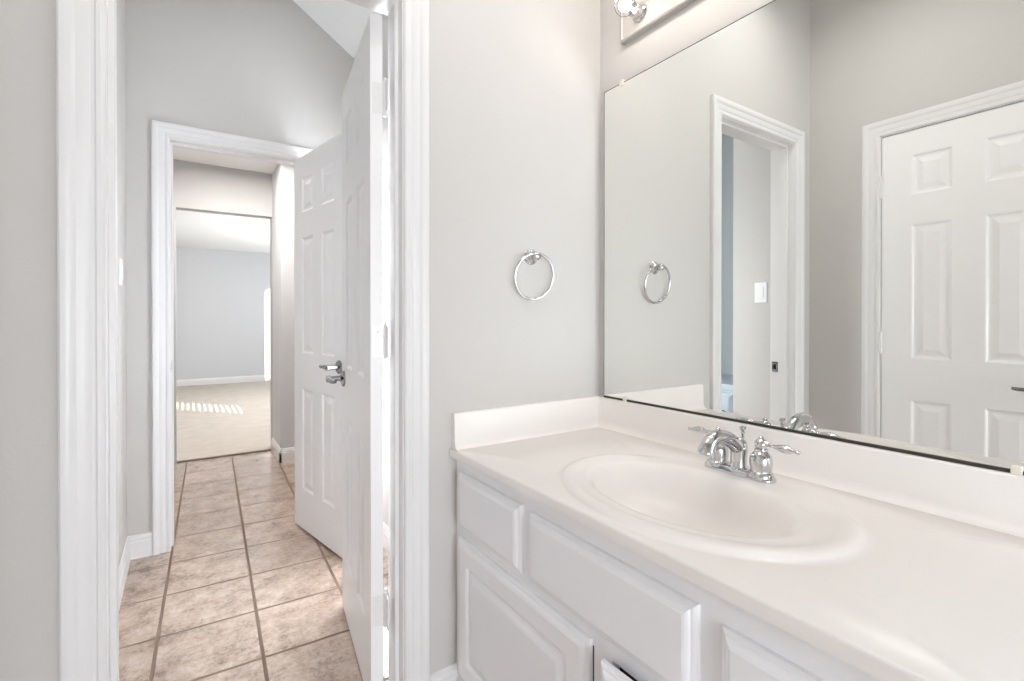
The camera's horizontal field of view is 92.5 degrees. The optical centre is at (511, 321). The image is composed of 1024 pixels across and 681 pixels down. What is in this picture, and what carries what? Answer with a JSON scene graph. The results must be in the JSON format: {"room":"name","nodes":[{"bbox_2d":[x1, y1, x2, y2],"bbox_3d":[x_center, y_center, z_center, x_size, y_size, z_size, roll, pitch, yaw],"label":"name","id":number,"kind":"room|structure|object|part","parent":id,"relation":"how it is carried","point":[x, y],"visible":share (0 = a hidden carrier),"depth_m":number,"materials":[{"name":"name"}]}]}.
{"room":"bathroom","nodes":[
{"label":"bathroom","id":0,"kind":"room"},
{"bbox_2d":[116,0,126,564],"bbox_3d":[-1.459,-0.608,1.673,0.100,3.500,1.534,0,0,-34],"label":"wall","id":1,"kind":"structure","parent":0,"point":[121,67],"depth_m":2.18,"materials":[{"name":"beige paint"}]},
{"bbox_2d":[119,258,122,285],"bbox_3d":[-1.689,-0.215,2.119,0.010,0.116,0.072,0,0,-34],"label":"light switch","id":2,"kind":"object","parent":1,"relation":"attached to","point":[120,259],"visible":1,"depth_m":2.10,"materials":[{"name":"white plastic"}]},
{"bbox_2d":[119,537,130,608],"bbox_3d":[-1.648,1.084,2.067,0.014,0.113,0.654,0,0,-34],"label":"baseboard","id":3,"kind":"structure","parent":1,"relation":"attached to","point":[124,565],"depth_m":2.13,"materials":[{"name":"white wood"}]},
{"bbox_2d":[176,247,269,379],"bbox_3d":[-5.622,-0.240,8.450,4.400,2.700,0.100,0,0,-34],"label":"wall","id":4,"kind":"structure","parent":0,"point":[223,296],"depth_m":8.70,"materials":[{"name":"paint"}]},
{"bbox_2d":[177,375,269,385],"bbox_3d":[-5.632,1.042,8.381,4.100,0.113,0.014,0,0,-34],"label":"baseboard","id":5,"kind":"structure","parent":4,"relation":"attached to","point":[237,379],"depth_m":8.70,"materials":[{"name":"white wood"}]},
{"bbox_2d":[173,159,272,462],"bbox_3d":[-2.524,-0.169,4.109,1.550,2.600,0.120,0,0,-34],"label":"wall","id":6,"kind":"structure","parent":0,"point":[197,187],"depth_m":4.09,"materials":[{"name":"paint"}]},
{"bbox_2d":[177,449,270,462],"bbox_3d":[-2.400,1.126,4.127,0.690,0.010,0.026,0,0,-34],"label":"trim","id":7,"kind":"structure","parent":6,"relation":"attached to","point":[266,449],"depth_m":4.11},
{"bbox_2d":[176,210,269,252],"bbox_3d":[-4.160,-1.297,6.247,4.400,0.065,5.380,0,0,-34],"label":"ceiling","id":8,"kind":"structure","parent":0,"point":[201,230],"depth_m":6.95,"materials":[{"name":"white paint"}]},
{"bbox_2d":[173,147,277,173],"bbox_3d":[-1.733,-1.327,3.591,2.300,0.060,1.730,0,0,-34],"label":"ceiling","id":9,"kind":"structure","parent":0,"point":[182,154],"depth_m":3.94,"materials":[{"name":"white paint"}]},
{"bbox_2d":[125,0,353,535],"bbox_3d":[-1.366,-0.826,2.727,2.650,3.926,0.120,0,0,-34],"label":"wall","id":10,"kind":"structure","parent":0,"point":[266,70],"depth_m":2.50,"materials":[{"name":"beige paint"}]},
{"bbox_2d":[127,531,151,559],"bbox_3d":[-1.798,1.082,2.368,0.097,0.113,0.014,0,0,-34],"label":"baseboard","id":11,"kind":"structure","parent":10,"relation":"attached to","point":[141,544],"depth_m":2.37,"materials":[{"name":"white wood"}]},
{"bbox_2d":[151,120,313,555],"bbox_3d":[-1.475,0.077,2.658,0.766,2.120,0.163,0,0,-34],"label":"door frame","id":12,"kind":"structure","parent":10,"relation":"attached to","point":[165,136],"depth_m":2.42,"materials":[{"name":"white wood"}]},
{"bbox_2d":[294,133,341,557],"bbox_3d":[-0.998,0.114,2.547,0.175,2.024,0.616,0,0,-45],"label":"door","id":13,"kind":"structure","parent":10,"relation":"in","point":[318,173],"depth_m":2.52,"materials":[{"name":"white wood"}]},
{"bbox_3d":[-0.893,0.217,2.359,0.058,0.026,0.127,0,0,-45],"label":"lever","id":14,"kind":"part","parent":13,"relation":"part of","materials":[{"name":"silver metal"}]},
{"bbox_2d":[119,381,388,680],"bbox_3d":[-2.382,1.152,3.586,4.400,0.062,11.800,0,0,-34],"label":"floor","id":15,"kind":"structure","parent":0,"point":[242,592],"depth_m":2.18,"materials":[{"name":"beige tile"}]},
{"bbox_2d":[456,460,880,680],"bbox_3d":[0.406,0.774,1.109,0.632,0.742,1.248,0,0,-34],"label":"vanity cabinet","id":16,"kind":"object","parent":15,"relation":"on","point":[542,595],"visible":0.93,"depth_m":0.98,"materials":[{"name":"white paint"}]},
{"bbox_3d":[-0.068,0.522,1.309,0.020,0.164,0.323,0,0,-34],"label":"drawer","id":17,"kind":"part","parent":16,"relation":"part of","materials":[{"name":"white paint"}]},
{"bbox_3d":[-0.002,0.836,1.211,0.020,0.407,0.562,0,0,-34],"label":"cabinet door","id":18,"kind":"part","parent":16,"relation":"part of","materials":[{"name":"white paint"}]},
{"bbox_3d":[0.200,0.832,0.972,0.009,0.397,1.208,0,0,-34],"label":"panel","id":19,"kind":"part","parent":16,"relation":"part of","materials":[{"name":"white wood"}]},
{"bbox_3d":[0.330,0.838,0.690,0.020,0.407,0.562,0,0,-36],"label":"cabinet door","id":20,"kind":"part","parent":16,"relation":"part of","materials":[{"name":"white paint"}]},
{"bbox_2d":[449,396,1023,680],"bbox_3d":[0.419,0.389,1.106,0.614,0.233,1.266,0,0,-34],"label":"countertop","id":21,"kind":"structure","parent":16,"relation":"on","point":[895,566],"depth_m":0.92,"materials":[{"name":"white stone"}]},
{"bbox_2d":[688,426,800,483],"bbox_3d":[0.562,0.318,1.212,0.221,0.118,0.221,0,0,14],"label":"faucet","id":22,"kind":"object","parent":21,"relation":"on","point":[715,445],"visible":1,"depth_m":1.17,"materials":[{"name":"silver metal"}]},
{"bbox_3d":[0.512,0.288,1.299,0.030,0.032,0.106,0,0,-34],"label":"lever","id":23,"kind":"part","parent":22,"relation":"part of","materials":[{"name":"silver metal"}]},
{"bbox_3d":[0.533,0.335,1.268,0.059,0.066,0.059,0,0,-34],"label":"handle","id":24,"kind":"part","parent":22,"relation":"part of","materials":[{"name":"silver metal"}]},
{"bbox_3d":[0.513,0.313,1.186,0.173,0.109,0.049,0,0,-34],"label":"spout","id":25,"kind":"part","parent":22,"relation":"part of","materials":[{"name":"silver metal"}]},
{"bbox_3d":[0.565,0.368,1.220,0.054,0.018,0.182,0,0,-34],"label":"plate","id":26,"kind":"part","parent":22,"relation":"part of","materials":[{"name":"silver metal"}]},
{"bbox_3d":[0.580,0.284,1.230,0.017,0.046,0.017,0,0,-34],"label":"lift rod","id":27,"kind":"part","parent":22,"relation":"part of","materials":[{"name":"silver metal"}]},
{"bbox_3d":[0.596,0.335,1.173,0.059,0.066,0.059,0,0,-34],"label":"handle","id":28,"kind":"part","parent":22,"relation":"part of","materials":[{"name":"silver metal"}]},
{"bbox_3d":[0.617,0.288,1.141,0.030,0.032,0.106,0,0,-34],"label":"lever","id":29,"kind":"part","parent":22,"relation":"part of","materials":[{"name":"silver metal"}]},
{"bbox_3d":[0.405,0.533,0.598,0.020,0.152,0.328,0,0,-34],"label":"drawer","id":30,"kind":"part","parent":16,"relation":"part of","materials":[{"name":"white paint"}]},
{"bbox_2d":[272,164,294,448],"bbox_3d":[-1.537,-0.171,4.417,1.066,2.600,0.460,0,0,-34],"label":"wall","id":31,"kind":"structure","parent":0,"point":[283,175],"depth_m":3.97,"materials":[{"name":"paint"}]},
{"bbox_2d":[271,437,281,462],"bbox_3d":[-1.983,1.074,4.118,0.014,0.113,0.474,0,0,-34],"label":"baseboard","id":32,"kind":"structure","parent":31,"relation":"attached to","point":[275,447],"depth_m":4.10,"materials":[{"name":"white wood"}]},
{"bbox_2d":[279,447,294,462],"bbox_3d":[-1.462,1.074,4.189,0.960,0.113,0.014,0,0,-34],"label":"baseboard","id":33,"kind":"structure","parent":31,"relation":"attached to","point":[288,454],"depth_m":3.95,"materials":[{"name":"white wood"}]},
{"bbox_2d":[0,0,599,680],"bbox_3d":[-0.568,-0.819,1.274,2.370,3.926,0.115,0,0,-34],"label":"wall","id":34,"kind":"structure","parent":0,"point":[514,85],"depth_m":1.47,"materials":[{"name":"beige paint"}]},
{"bbox_2d":[56,0,429,680],"bbox_3d":[-0.609,0.074,1.251,0.795,2.141,0.158,0,0,-34],"label":"door frame","id":35,"kind":"structure","parent":34,"relation":"attached to","point":[86,30],"depth_m":1.03,"materials":[{"name":"white wood"}]},
{"bbox_2d":[325,13,388,680],"bbox_3d":[-0.520,0.118,1.680,0.175,2.024,0.645,0,0,-27],"label":"door","id":36,"kind":"structure","parent":34,"relation":"in","point":[365,337],"depth_m":1.51,"materials":[{"name":"white wood"}]},
{"bbox_3d":[-0.667,0.219,1.844,0.058,0.026,0.127,0,0,-27],"label":"lever","id":37,"kind":"part","parent":36,"relation":"part of","materials":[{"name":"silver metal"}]},
{"bbox_2d":[430,663,463,680],"bbox_3d":[-0.194,1.087,1.455,0.116,0.113,0.014,0,0,-34],"label":"baseboard","id":38,"kind":"structure","parent":34,"relation":"attached to","point":[450,673],"depth_m":1.46,"materials":[{"name":"white wood"}]},
{"bbox_2d":[513,249,553,300],"bbox_3d":[0.075,-0.155,1.608,0.161,0.172,0.047,0,0,-34],"label":"towel ring","id":39,"kind":"object","parent":34,"relation":"attached to","point":[530,256],"visible":1,"depth_m":1.61,"materials":[{"name":"silver metal"}]},
{"bbox_3d":[0.074,-0.215,1.607,0.052,0.052,0.047,0,0,-34],"label":"wall post","id":40,"kind":"part","parent":39,"relation":"part of","materials":[{"name":"silver metal"}]},
{"bbox_2d":[293,0,381,57],"bbox_3d":[-0.206,-2.005,0.706,2.450,1.695,4.620,0,0,-34],"label":"ceiling","id":41,"kind":"structure","parent":0,"point":[344,21],"depth_m":2.71,"materials":[{"name":"white paint"}]},
{"bbox_2d":[354,14,388,526],"bbox_3d":[-0.471,-0.261,2.332,0.120,2.800,1.534,0,0,-34],"label":"wall","id":42,"kind":"structure","parent":0,"point":[384,17],"depth_m":2.48,"materials":[{"name":"beige paint"}]},
{"bbox_2d":[383,163,387,476],"bbox_3d":[-0.486,-0.006,2.355,0.060,1.630,1.020,0,0,-34],"label":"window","id":43,"kind":"structure","parent":42,"relation":"in","point":[385,167],"depth_m":2.64,"materials":[{"name":"white ceramic"}]},
{"bbox_2d":[383,522,388,552],"bbox_3d":[-0.527,1.083,2.301,0.014,0.113,1.534,0,0,-34],"label":"baseboard","id":44,"kind":"structure","parent":42,"relation":"attached to","point":[385,527],"depth_m":2.44,"materials":[{"name":"white wood"}]},
{"bbox_2d":[600,0,772,396],"bbox_3d":[1.183,-0.153,0.619,0.120,2.600,2.922,0,0,-34],"label":"wall","id":45,"kind":"structure","parent":0,"point":[700,19],"depth_m":1.64,"materials":[{"name":"beige paint"}]},
{"bbox_2d":[614,0,696,45],"bbox_3d":[0.588,-1.017,1.289,0.124,0.122,0.903,0,0,-34],"label":"vanity light bar","id":46,"kind":"object","parent":45,"relation":"attached to","point":[638,17],"visible":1,"depth_m":1.59,"materials":[{"name":"silver metal"}]},
{"bbox_2d":[614,0,646,22],"bbox_3d":[0.379,-1.018,1.586,0.104,0.066,0.066,0,0,-34],"label":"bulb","id":47,"kind":"object","parent":46,"relation":"attached to","point":[637,10],"depth_m":1.59,"materials":[{"name":"white glass"}]},
{"bbox_2d":[598,396,1023,537],"bbox_3d":[0.653,0.327,1.261,0.052,0.103,1.264,0,0,-34],"label":"backsplash","id":48,"kind":"structure","parent":45,"relation":"attached to","point":[991,499],"depth_m":1.07,"materials":[{"name":"stone"}]},
{"bbox_2d":[604,0,1023,475],"bbox_3d":[0.636,-0.279,1.316,0.018,1.110,1.094,0,0,-34],"label":"mirror","id":49,"kind":"object","parent":45,"relation":"attached to","point":[814,209],"visible":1,"depth_m":1.15,"materials":[{"name":"clear glass"}]}
]}

